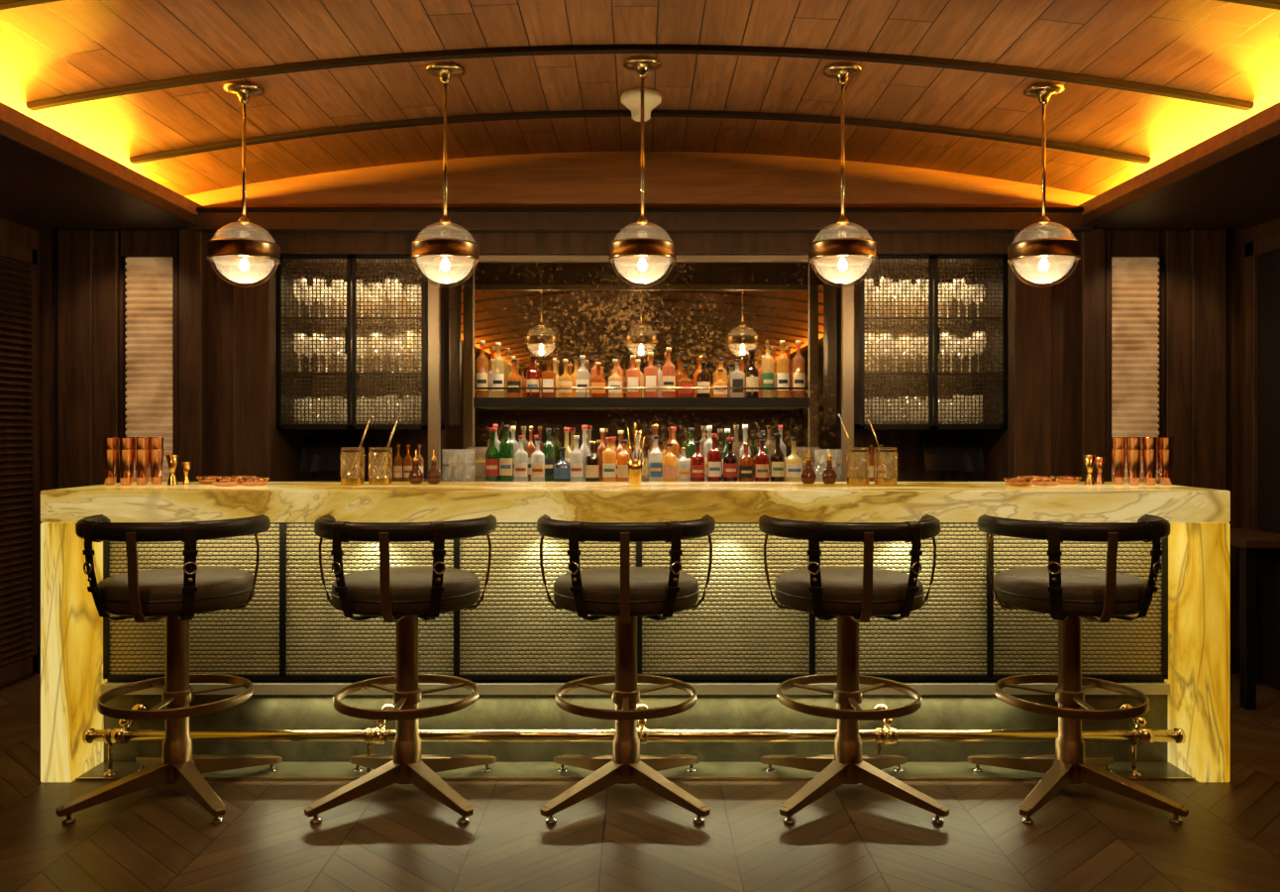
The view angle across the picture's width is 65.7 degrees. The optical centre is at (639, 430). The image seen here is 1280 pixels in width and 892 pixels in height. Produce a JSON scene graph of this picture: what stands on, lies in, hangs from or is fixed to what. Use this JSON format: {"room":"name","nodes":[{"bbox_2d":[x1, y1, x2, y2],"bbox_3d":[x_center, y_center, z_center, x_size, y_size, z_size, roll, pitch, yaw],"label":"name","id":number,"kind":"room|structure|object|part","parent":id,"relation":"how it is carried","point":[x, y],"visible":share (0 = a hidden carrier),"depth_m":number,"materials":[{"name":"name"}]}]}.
{"room":"bar","nodes":[
{"label":"bar","id":0,"kind":"room"},
{"bbox_2d":[0,217,39,688],"bbox_3d":[-3.340,0.024,-0.870,0.100,2.600,12.800,0,0,0],"label":"wall","id":1,"kind":"structure","parent":0,"point":[10,231],"depth_m":5.27,"materials":[{"name":"brown wood"}]},
{"bbox_2d":[0,238,37,685],"bbox_3d":[-3.269,0.159,4.850,0.040,2.270,1.000,0,0,0],"label":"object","id":2,"kind":"object","parent":1,"relation":"attached to","point":[18,534],"visible":1,"depth_m":5.20,"materials":[{"name":"brown wood"}]},
{"bbox_2d":[0,102,204,229],"bbox_3d":[-2.825,-1.176,-0.940,0.930,0.160,12.660,0,0,0],"label":"ceiling soffit","id":3,"kind":"structure","parent":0,"point":[50,179],"depth_m":4.57,"materials":[{"name":"brown wood"}]},
{"bbox_2d":[0,0,1279,196],"bbox_3d":[0.000,-1.383,-0.940,5.500,0.337,12.660,0,0,0],"label":"ceiling","id":4,"kind":"structure","parent":0,"point":[56,49],"depth_m":4.02,"materials":[{"name":"brown wood"}]},
{"bbox_2d":[207,82,280,287],"bbox_3d":[-1.624,-0.998,4.065,0.277,0.816,0.277,0,0,0],"label":"pendant lamp","id":5,"kind":"object","parent":4,"relation":"hanging from","point":[244,253],"visible":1,"depth_m":4.04,"materials":[{"name":"gold metal"}]},
{"bbox_2d":[411,62,479,287],"bbox_3d":[-0.799,-1.037,4.065,0.277,0.894,0.277,0,0,0],"label":"pendant lamp","id":6,"kind":"object","parent":4,"relation":"hanging from","point":[445,253],"visible":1,"depth_m":4.04,"materials":[{"name":"gold metal"}]},
{"bbox_2d":[187,207,1092,232],"bbox_3d":[0.000,-1.133,5.330,4.840,0.115,0.120,0,0,0],"label":"beam","id":7,"kind":"structure","parent":4,"relation":"attached to","point":[210,219],"depth_m":5.29,"materials":[{"name":"brown wood"}]},
{"bbox_2d":[25,44,1254,110],"bbox_3d":[0.000,-1.389,3.897,4.804,0.250,0.045,0,0,0],"label":"ceiling beam","id":8,"kind":"structure","parent":4,"relation":"attached to","point":[582,49],"depth_m":3.88,"materials":[{"name":"brown wood"}]},
{"bbox_2d":[129,109,1150,164],"bbox_3d":[0.000,-1.389,4.682,4.804,0.250,0.045,0,0,0],"label":"ceiling beam","id":9,"kind":"structure","parent":4,"relation":"attached to","point":[574,113],"depth_m":4.66,"materials":[{"name":"brown wood"}]},
{"bbox_2d":[0,0,1279,9],"bbox_3d":[0.000,-1.389,3.112,4.804,0.250,0.045,0,0,0],"label":"trim","id":10,"kind":"structure","parent":4,"relation":"attached to","point":[4,4],"depth_m":3.11,"materials":[{"name":"brown wood"}]},
{"bbox_2d":[620,88,661,121],"bbox_3d":[0.005,-1.455,4.450,0.184,0.112,0.184,0,0,0],"label":"smoke detector","id":11,"kind":"object","parent":4,"relation":"attached to","point":[630,98],"visible":0.91,"depth_m":4.40,"materials":[{"name":"beige plastic"}]},
{"bbox_2d":[608,56,676,287],"bbox_3d":[0.010,-1.049,4.065,0.277,0.919,0.277,0,0,0],"label":"pendant lamp","id":12,"kind":"object","parent":4,"relation":"hanging from","point":[642,253],"visible":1,"depth_m":4.04,"materials":[{"name":"gold metal"}]},
{"bbox_2d":[808,62,877,287],"bbox_3d":[0.831,-1.036,4.065,0.277,0.892,0.277,0,0,0],"label":"pendant lamp","id":13,"kind":"object","parent":4,"relation":"hanging from","point":[842,253],"visible":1,"depth_m":4.04,"materials":[{"name":"gold metal"}]},
{"bbox_2d":[1007,83,1080,287],"bbox_3d":[1.657,-0.995,4.065,0.277,0.812,0.277,0,0,0],"label":"pendant lamp","id":14,"kind":"object","parent":4,"relation":"hanging from","point":[1041,253],"visible":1,"depth_m":4.04,"materials":[{"name":"gold metal"}]},
{"bbox_2d":[0,673,1279,891],"bbox_3d":[0.000,1.374,-0.520,6.580,0.100,13.500,0,0,0],"label":"floor","id":15,"kind":"structure","parent":0,"point":[393,837],"depth_m":3.25,"materials":[{"name":"brown wood"}]},
{"bbox_2d":[55,514,282,824],"bbox_3d":[-1.681,0.814,3.577,0.644,1.020,0.618,0,0,0],"label":"bar stool","id":16,"kind":"object","parent":15,"relation":"on","point":[174,594],"visible":1,"depth_m":3.45,"materials":[{"name":"black leather"}]},
{"bbox_2d":[304,514,496,824],"bbox_3d":[-0.846,0.814,3.577,0.644,1.020,0.618,0,0,0],"label":"bar stool","id":17,"kind":"object","parent":15,"relation":"on","point":[401,595],"visible":1,"depth_m":3.44,"materials":[{"name":"black leather"}]},
{"bbox_2d":[536,514,715,824],"bbox_3d":[-0.050,0.814,3.577,0.644,1.020,0.618,0,0,0],"label":"bar stool","id":18,"kind":"object","parent":15,"relation":"on","point":[625,592],"visible":1,"depth_m":3.43,"materials":[{"name":"black leather"}]},
{"bbox_2d":[75,761,1195,780],"bbox_3d":[-0.018,1.319,3.853,4.249,0.009,0.195,0,0,0],"label":"plinth","id":19,"kind":"structure","parent":15,"relation":"on","point":[286,771],"depth_m":3.83,"materials":[{"name":"gold metal"}]},
{"bbox_2d":[40,481,1230,781],"bbox_3d":[-0.018,0.774,4.060,4.485,1.100,0.660,0,0,0],"label":"bar counter","id":20,"kind":"object","parent":15,"relation":"on","point":[296,650],"depth_m":3.95,"materials":[{"name":"stone"}]},
{"bbox_2d":[102,436,164,485],"bbox_3d":[-2.133,0.124,4.172,0.230,0.198,0.251,0,0,-27],"label":"cups","id":21,"kind":"object","parent":20,"relation":"on","point":[145,452],"visible":1,"depth_m":4.08,"materials":[{"name":"orange metal"}]},
{"bbox_2d":[165,454,179,485],"bbox_3d":[-1.931,0.161,4.090,0.052,0.125,0.052,0,0,0],"label":"jigger","id":22,"kind":"object","parent":20,"relation":"on","point":[171,460],"visible":1,"depth_m":4.08,"materials":[{"name":"gold metal"}]},
{"bbox_2d":[181,461,191,484],"bbox_3d":[-1.901,0.177,4.150,0.039,0.094,0.039,0,0,0],"label":"jigger","id":23,"kind":"object","parent":20,"relation":"on","point":[185,465],"visible":1,"depth_m":4.14,"materials":[{"name":"gold metal"}]},
{"bbox_2d":[196,475,225,484],"bbox_3d":[-1.819,0.206,4.210,0.126,0.034,0.126,0,0,0],"label":"dish","id":24,"kind":"object","parent":20,"relation":"on","point":[205,480],"visible":0.77,"depth_m":4.16,"materials":[{"name":"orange metal"}]},
{"bbox_2d":[211,477,241,486],"bbox_3d":[-1.681,0.206,4.030,0.126,0.034,0.126,0,0,0],"label":"dish","id":25,"kind":"object","parent":20,"relation":"on","point":[219,481],"visible":0.98,"depth_m":3.99,"materials":[{"name":"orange metal"}]},
{"bbox_2d":[224,474,255,477],"bbox_3d":[-1.705,0.206,4.230,0.126,0.034,0.126,0,0,0],"label":"dish","id":26,"kind":"object","parent":20,"relation":"on","point":[246,476],"visible":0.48,"depth_m":4.21,"materials":[{"name":"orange metal"}]},
{"bbox_2d":[238,476,269,485],"bbox_3d":[-1.587,0.206,4.070,0.126,0.034,0.126,0,0,0],"label":"dish","id":27,"kind":"object","parent":20,"relation":"on","point":[251,480],"visible":0.98,"depth_m":4.03,"materials":[{"name":"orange metal"}]},
{"bbox_2d":[340,413,372,485],"bbox_3d":[-1.176,0.074,4.084,0.122,0.298,0.098,0,0,31],"label":"glass","id":28,"kind":"object","parent":20,"relation":"on","point":[344,480],"visible":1,"depth_m":4.09,"materials":[{"name":"clear glass"}]},
{"bbox_2d":[368,413,400,485],"bbox_3d":[-1.067,0.074,4.104,0.122,0.298,0.098,0,0,31],"label":"glass","id":29,"kind":"object","parent":20,"relation":"on","point":[375,480],"visible":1,"depth_m":4.10,"materials":[{"name":"clear glass"}]},
{"bbox_2d":[408,449,424,484],"bbox_3d":[-0.947,0.150,4.190,0.064,0.146,0.064,0,0,0],"label":"bottle","id":30,"kind":"object","parent":20,"relation":"on","point":[415,477],"visible":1,"depth_m":4.17,"materials":[{"name":"brown glass"}]},
{"bbox_2d":[426,449,441,484],"bbox_3d":[-0.872,0.150,4.190,0.064,0.146,0.064,0,0,0],"label":"bottle","id":31,"kind":"object","parent":20,"relation":"on","point":[433,477],"visible":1,"depth_m":4.17,"materials":[{"name":"brown glass"}]},
{"bbox_2d":[82,702,1185,776],"bbox_3d":[-0.023,1.201,3.864,4.206,0.234,0.179,0,0,0],"label":"rail","id":32,"kind":"object","parent":20,"relation":"attached to","point":[887,734],"visible":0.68,"depth_m":3.79,"materials":[{"name":"gold metal"}]},
{"bbox_2d":[627,422,644,484],"bbox_3d":[-0.021,0.093,4.190,0.068,0.260,0.068,0,0,39],"label":"cup","id":33,"kind":"object","parent":20,"relation":"on","point":[634,465],"visible":1,"depth_m":4.17,"materials":[{"name":"gold metal"}]},
{"bbox_2d":[800,449,816,484],"bbox_3d":[0.712,0.150,4.190,0.064,0.146,0.064,0,0,0],"label":"bottle","id":34,"kind":"object","parent":20,"relation":"on","point":[807,477],"visible":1,"depth_m":4.17,"materials":[{"name":"brown glass"}]},
{"bbox_2d":[821,449,837,484],"bbox_3d":[0.800,0.150,4.190,0.064,0.146,0.064,0,0,0],"label":"bottle","id":35,"kind":"object","parent":20,"relation":"on","point":[828,477],"visible":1,"depth_m":4.17,"materials":[{"name":"brown glass"}]},
{"bbox_2d":[838,413,869,485],"bbox_3d":[0.894,0.074,4.116,0.122,0.298,0.098,0,0,31],"label":"glass","id":36,"kind":"object","parent":20,"relation":"on","point":[854,480],"visible":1,"depth_m":4.10,"materials":[{"name":"clear glass"}]},
{"bbox_2d":[865,413,897,485],"bbox_3d":[1.004,0.074,4.096,0.122,0.298,0.098,0,0,31],"label":"glass","id":37,"kind":"object","parent":20,"relation":"on","point":[877,480],"visible":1,"depth_m":4.08,"materials":[{"name":"clear glass"}]},
{"bbox_2d":[1003,477,1035,486],"bbox_3d":[1.544,0.206,4.030,0.126,0.034,0.126,0,0,0],"label":"dish","id":38,"kind":"object","parent":20,"relation":"on","point":[1012,481],"visible":1,"depth_m":3.99,"materials":[{"name":"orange metal"}]},
{"bbox_2d":[1017,475,1048,477],"bbox_3d":[1.675,0.206,4.230,0.126,0.034,0.126,0,0,0],"label":"dish","id":39,"kind":"object","parent":20,"relation":"on","point":[1017,476],"visible":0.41,"depth_m":4.23,"materials":[{"name":"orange metal"}]},
{"bbox_2d":[1029,476,1061,485],"bbox_3d":[1.665,0.206,4.070,0.126,0.034,0.126,0,0,0],"label":"dish","id":40,"kind":"object","parent":20,"relation":"on","point":[1039,480],"visible":0.9,"depth_m":4.03,"materials":[{"name":"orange metal"}]},
{"bbox_2d":[1050,475,1081,484],"bbox_3d":[1.810,0.206,4.210,0.126,0.034,0.126,0,0,0],"label":"dish","id":41,"kind":"object","parent":20,"relation":"on","point":[1065,480],"visible":0.86,"depth_m":4.17,"materials":[{"name":"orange metal"}]},
{"bbox_2d":[1082,454,1096,485],"bbox_3d":[1.866,0.161,4.110,0.052,0.125,0.052,0,0,0],"label":"jigger","id":42,"kind":"object","parent":20,"relation":"on","point":[1089,460],"visible":1,"depth_m":4.10,"materials":[{"name":"gold metal"}]},
{"bbox_2d":[1094,456,1105,484],"bbox_3d":[1.944,0.167,4.190,0.047,0.112,0.047,0,0,0],"label":"jigger","id":43,"kind":"object","parent":20,"relation":"on","point":[1100,461],"visible":0.94,"depth_m":4.18,"materials":[{"name":"orange metal"}]},
{"bbox_2d":[1110,436,1173,485],"bbox_3d":[2.116,0.124,4.155,0.301,0.198,0.208,0,0,0],"label":"cups","id":44,"kind":"object","parent":20,"relation":"on","point":[1155,450],"visible":1,"depth_m":4.07,"materials":[{"name":"orange metal"}]},
{"bbox_2d":[298,478,985,481],"bbox_3d":[0.010,0.809,5.787,4.050,1.030,0.595,0,0,0],"label":"cabinet base","id":45,"kind":"object","parent":15,"relation":"on","point":[311,480],"visible":0.1,"depth_m":5.94,"materials":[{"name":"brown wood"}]},
{"bbox_2d":[300,435,362,481],"bbox_3d":[-1.782,0.162,5.745,0.340,0.263,0.130,0,0,0],"label":"terminal","id":46,"kind":"object","parent":45,"relation":"on","point":[319,453],"visible":0.81,"depth_m":5.72,"materials":[{"name":"black plastic"}]},
{"bbox_2d":[393,443,424,481],"bbox_3d":[-1.326,0.183,5.679,0.171,0.220,0.053,0,0,0],"label":"syrup bottles","id":47,"kind":"object","parent":45,"relation":"on","point":[402,468],"visible":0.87,"depth_m":5.66,"materials":[{"name":"brown glass"}]},
{"bbox_2d":[485,424,634,481],"label":"liquor bottles","id":48,"kind":"object","parent":45,"relation":"on","point":[504,465],"depth_m":5.61,"materials":[{"name":"multicoloured glass"}]},
{"bbox_2d":[648,424,802,481],"label":"liquor bottles","id":49,"kind":"object","parent":45,"relation":"on","point":[718,466],"depth_m":5.61,"materials":[{"name":"multicoloured glass"}]},
{"bbox_2d":[866,443,886,481],"bbox_3d":[1.357,0.183,5.679,0.109,0.220,0.053,0,0,0],"label":"syrup bottles","id":50,"kind":"object","parent":45,"relation":"on","point":[871,469],"visible":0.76,"depth_m":5.66,"materials":[{"name":"glass"}]},
{"bbox_2d":[921,435,984,481],"bbox_3d":[1.811,0.162,5.745,0.340,0.263,0.130,0,0,0],"label":"terminal","id":51,"kind":"object","parent":45,"relation":"on","point":[951,454],"visible":0.93,"depth_m":5.72,"materials":[{"name":"black plastic"}]},
{"bbox_2d":[758,514,949,824],"bbox_3d":[0.756,0.814,3.577,0.644,1.020,0.618,0,0,0],"label":"bar stool","id":52,"kind":"object","parent":15,"relation":"on","point":[850,594],"visible":1,"depth_m":3.44,"materials":[{"name":"black leather"}]},
{"bbox_2d":[966,514,1188,824],"bbox_3d":[1.562,0.814,3.577,0.644,1.020,0.618,0,0,0],"label":"bar stool","id":53,"kind":"object","parent":15,"relation":"on","point":[1070,594],"visible":1,"depth_m":3.45,"materials":[{"name":"black leather"}]},
{"bbox_2d":[1230,528,1279,709],"bbox_3d":[3.040,0.919,4.955,0.360,0.810,0.550,0,0,0],"label":"console table","id":54,"kind":"object","parent":15,"relation":"on","point":[1254,545],"visible":0.68,"depth_m":4.71,"materials":[{"name":"brown wood"}]},
{"bbox_2d":[39,229,1240,646],"bbox_3d":[0.000,-0.026,5.810,6.580,2.700,0.760,0,0,0],"label":"wall","id":55,"kind":"structure","parent":0,"point":[288,442],"depth_m":5.43,"materials":[{"name":"brown wood"}]},
{"bbox_2d":[57,229,94,488],"bbox_3d":[-3.066,0.115,5.399,0.183,2.418,0.059,0,0,0],"label":"trim panel","id":56,"kind":"object","parent":55,"relation":"attached to","point":[75,248],"visible":0.59,"depth_m":5.37,"materials":[{"name":"brown wood"}]},
{"bbox_2d":[94,230,118,485],"bbox_3d":[-2.921,0.115,5.415,0.140,2.418,0.029,0,0,0],"label":"trim panel","id":57,"kind":"object","parent":55,"relation":"attached to","point":[106,243],"visible":0.55,"depth_m":5.40,"materials":[{"name":"brown wood"}]},
{"bbox_2d":[122,255,172,481],"bbox_3d":[-2.675,0.139,5.412,0.280,2.190,0.034,0,0,0],"label":"wall panel","id":58,"kind":"object","parent":55,"relation":"attached to","point":[147,281],"visible":0.5,"depth_m":5.41,"materials":[{"name":"cream pleated fabric"}]},
{"bbox_2d":[172,229,178,481],"bbox_3d":[-2.523,0.115,5.404,0.032,2.418,0.049,0,0,0],"label":"trim panel","id":59,"kind":"object","parent":55,"relation":"attached to","point":[174,232],"visible":0.43,"depth_m":5.38,"materials":[{"name":"brown wood"}]},
{"bbox_2d":[178,227,208,481],"bbox_3d":[-2.427,0.115,5.385,0.123,2.418,0.089,0,0,0],"label":"trim panel","id":60,"kind":"object","parent":55,"relation":"attached to","point":[192,246],"visible":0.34,"depth_m":5.34,"materials":[{"name":"brown wood"}]},
{"bbox_2d":[231,230,275,481],"bbox_3d":[-2.095,0.115,5.380,0.202,2.418,0.099,0,0,0],"label":"trim panel","id":61,"kind":"object","parent":55,"relation":"attached to","point":[253,308],"visible":0.42,"depth_m":5.33,"materials":[{"name":"brown wood"}]},
{"bbox_2d":[277,255,444,428],"bbox_3d":[-1.600,-0.492,5.758,0.818,0.963,0.565,0,0,0],"label":"upper cabinet","id":62,"kind":"object","parent":55,"relation":"attached to","point":[353,330],"visible":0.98,"depth_m":5.53,"materials":[{"name":"black metal"}]},
{"bbox_2d":[427,265,440,472],"bbox_3d":[-1.137,-0.343,5.500,0.066,1.140,0.040,0,0,0],"label":"frame","id":63,"kind":"object","parent":62,"relation":"attached to","point":[434,359],"depth_m":5.48,"materials":[{"name":"wood"}]},
{"bbox_2d":[479,254,609,262],"bbox_3d":[-0.529,-0.954,5.500,0.712,0.038,0.040,0,0,0],"label":"frame","id":64,"kind":"object","parent":55,"relation":"attached to","point":[482,258],"depth_m":5.48,"materials":[{"name":"wood"}]},
{"bbox_2d":[37,646,1239,673],"bbox_3d":[0.000,1.254,5.420,6.580,0.140,0.020,0,0,0],"label":"baseboard","id":65,"kind":"structure","parent":55,"relation":"attached to","point":[1234,651],"depth_m":5.41,"materials":[{"name":"brown wood"}]},
{"bbox_2d":[120,229,1159,256],"bbox_3d":[0.000,-1.025,5.415,5.660,0.138,0.029,0,0,0],"label":"header","id":66,"kind":"object","parent":55,"relation":"attached to","point":[134,243],"visible":0.82,"depth_m":5.40,"materials":[{"name":"brown wood"}]},
{"bbox_2d":[448,262,836,478],"bbox_3d":[0.018,-0.436,6.066,2.365,1.459,0.044,0,0,0],"label":"mirror","id":67,"kind":"object","parent":55,"relation":"attached to","point":[712,311],"depth_m":6.05,"materials":[{"name":"brown mirror"}]},
{"bbox_3d":[0.009,-0.436,6.047,2.052,1.459,0.006,0,0,0],"label":"trim mirror seams","id":68,"kind":"part","parent":67,"relation":"part of","materials":[{"name":"metal"}]},
{"bbox_2d":[473,387,809,408],"bbox_3d":[0.009,-0.196,5.885,1.942,0.116,0.310,0,0,0],"label":"shelf","id":69,"kind":"object","parent":67,"relation":"attached to","point":[480,402],"visible":1,"depth_m":5.73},
{"bbox_2d":[476,339,521,397],"label":"liquor bottles","id":70,"kind":"object","parent":69,"relation":"on","point":[513,380],"depth_m":5.82,"materials":[{"name":"orange glass"}]},
{"bbox_2d":[526,354,622,397],"label":"liquor bottles","id":71,"kind":"object","parent":69,"relation":"on","point":[532,374],"depth_m":5.81,"materials":[{"name":"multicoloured glass"}]},
{"bbox_2d":[628,354,655,391],"label":"liquor bottles","id":72,"kind":"object","parent":69,"relation":"on","point":[650,379],"depth_m":5.81,"materials":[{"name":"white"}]},
{"bbox_2d":[662,346,727,397],"label":"liquor bottles","id":73,"kind":"object","parent":69,"relation":"on","point":[680,378],"depth_m":5.82,"materials":[{"name":"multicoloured glass"}]},
{"bbox_2d":[732,339,788,397],"label":"liquor bottles","id":74,"kind":"object","parent":69,"relation":"on","point":[749,377],"depth_m":5.82,"materials":[{"name":"multicoloured glass"}]},
{"bbox_2d":[793,372,804,390],"label":"liquor bottles","id":75,"kind":"object","parent":69,"relation":"on","point":[799,377],"depth_m":5.82,"materials":[{"name":"paper"}]},
{"bbox_2d":[675,254,808,262],"bbox_3d":[0.564,-0.954,5.500,0.729,0.038,0.040,0,0,0],"label":"frame","id":76,"kind":"object","parent":55,"relation":"attached to","point":[680,258],"depth_m":5.48,"materials":[{"name":"wood"}]},
{"bbox_2d":[841,265,853,481],"bbox_3d":[1.148,-0.318,5.500,0.066,1.189,0.040,0,0,0],"label":"frame","id":77,"kind":"object","parent":55,"relation":"attached to","point":[847,275],"depth_m":5.48,"materials":[{"name":"wood"}]},
{"bbox_2d":[853,255,1006,428],"bbox_3d":[1.628,-0.492,5.758,0.807,0.963,0.565,0,0,0],"label":"upper cabinet","id":78,"kind":"object","parent":55,"relation":"attached to","point":[930,331],"visible":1,"depth_m":5.50,"materials":[{"name":"black metal"}]},
{"bbox_2d":[1007,230,1052,477],"bbox_3d":[2.116,0.115,5.380,0.202,2.418,0.099,0,0,0],"label":"trim panel","id":79,"kind":"object","parent":55,"relation":"attached to","point":[1029,308],"visible":0.44,"depth_m":5.33,"materials":[{"name":"brown wood"}]},
{"bbox_2d":[1075,227,1105,481],"bbox_3d":[2.448,0.115,5.385,0.123,2.418,0.089,0,0,0],"label":"trim panel","id":80,"kind":"object","parent":55,"relation":"attached to","point":[1091,267],"visible":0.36,"depth_m":5.34,"materials":[{"name":"brown wood"}]},
{"bbox_2d":[1105,229,1111,481],"bbox_3d":[2.545,0.115,5.404,0.032,2.418,0.049,0,0,0],"label":"trim panel","id":81,"kind":"object","parent":55,"relation":"attached to","point":[1108,232],"visible":0.38,"depth_m":5.38,"materials":[{"name":"brown wood"}]},
{"bbox_2d":[1111,255,1161,483],"bbox_3d":[2.700,0.139,5.412,0.280,2.190,0.034,0,0,0],"label":"wall panel","id":82,"kind":"object","parent":55,"relation":"attached to","point":[1135,281],"visible":0.54,"depth_m":5.41,"materials":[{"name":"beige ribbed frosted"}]},
{"bbox_2d":[1165,230,1189,486],"bbox_3d":[2.943,0.115,5.415,0.140,2.418,0.029,0,0,0],"label":"trim panel","id":83,"kind":"object","parent":55,"relation":"attached to","point":[1177,243],"visible":0.54,"depth_m":5.40,"materials":[{"name":"brown wood"}]},
{"bbox_2d":[1189,229,1226,490],"bbox_3d":[3.088,0.115,5.399,0.183,2.418,0.059,0,0,0],"label":"trim panel","id":84,"kind":"object","parent":55,"relation":"attached to","point":[1208,248],"visible":0.54,"depth_m":5.37,"materials":[{"name":"brown wood"}]},
{"bbox_2d":[184,151,1095,207],"bbox_3d":[0.000,-1.314,5.360,5.500,0.396,0.001,0,0,0],"label":"wall","id":85,"kind":"structure","parent":0,"point":[589,178],"depth_m":5.36,"materials":[{"name":"brown wood"}]},
{"bbox_2d":[1075,102,1279,229],"bbox_3d":[2.825,-1.176,-0.940,0.930,0.160,12.660,0,0,0],"label":"ceiling soffit","id":86,"kind":"structure","parent":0,"point":[1229,179],"depth_m":4.57,"materials":[{"name":"brown wood"}]},
{"bbox_2d":[1240,217,1279,528],"bbox_3d":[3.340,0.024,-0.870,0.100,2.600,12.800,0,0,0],"label":"door frame","id":87,"kind":"structure","parent":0,"point":[1272,227],"depth_m":5.41,"materials":[{"name":"brown wood"}]},
{"bbox_2d":[1244,232,1279,690],"bbox_3d":[3.264,0.159,4.730,0.049,2.330,1.160,0,0,0],"label":"door","id":88,"kind":"structure","parent":87,"relation":"in","point":[1261,256],"depth_m":5.17,"materials":[{"name":"brown wood"}]}
]}

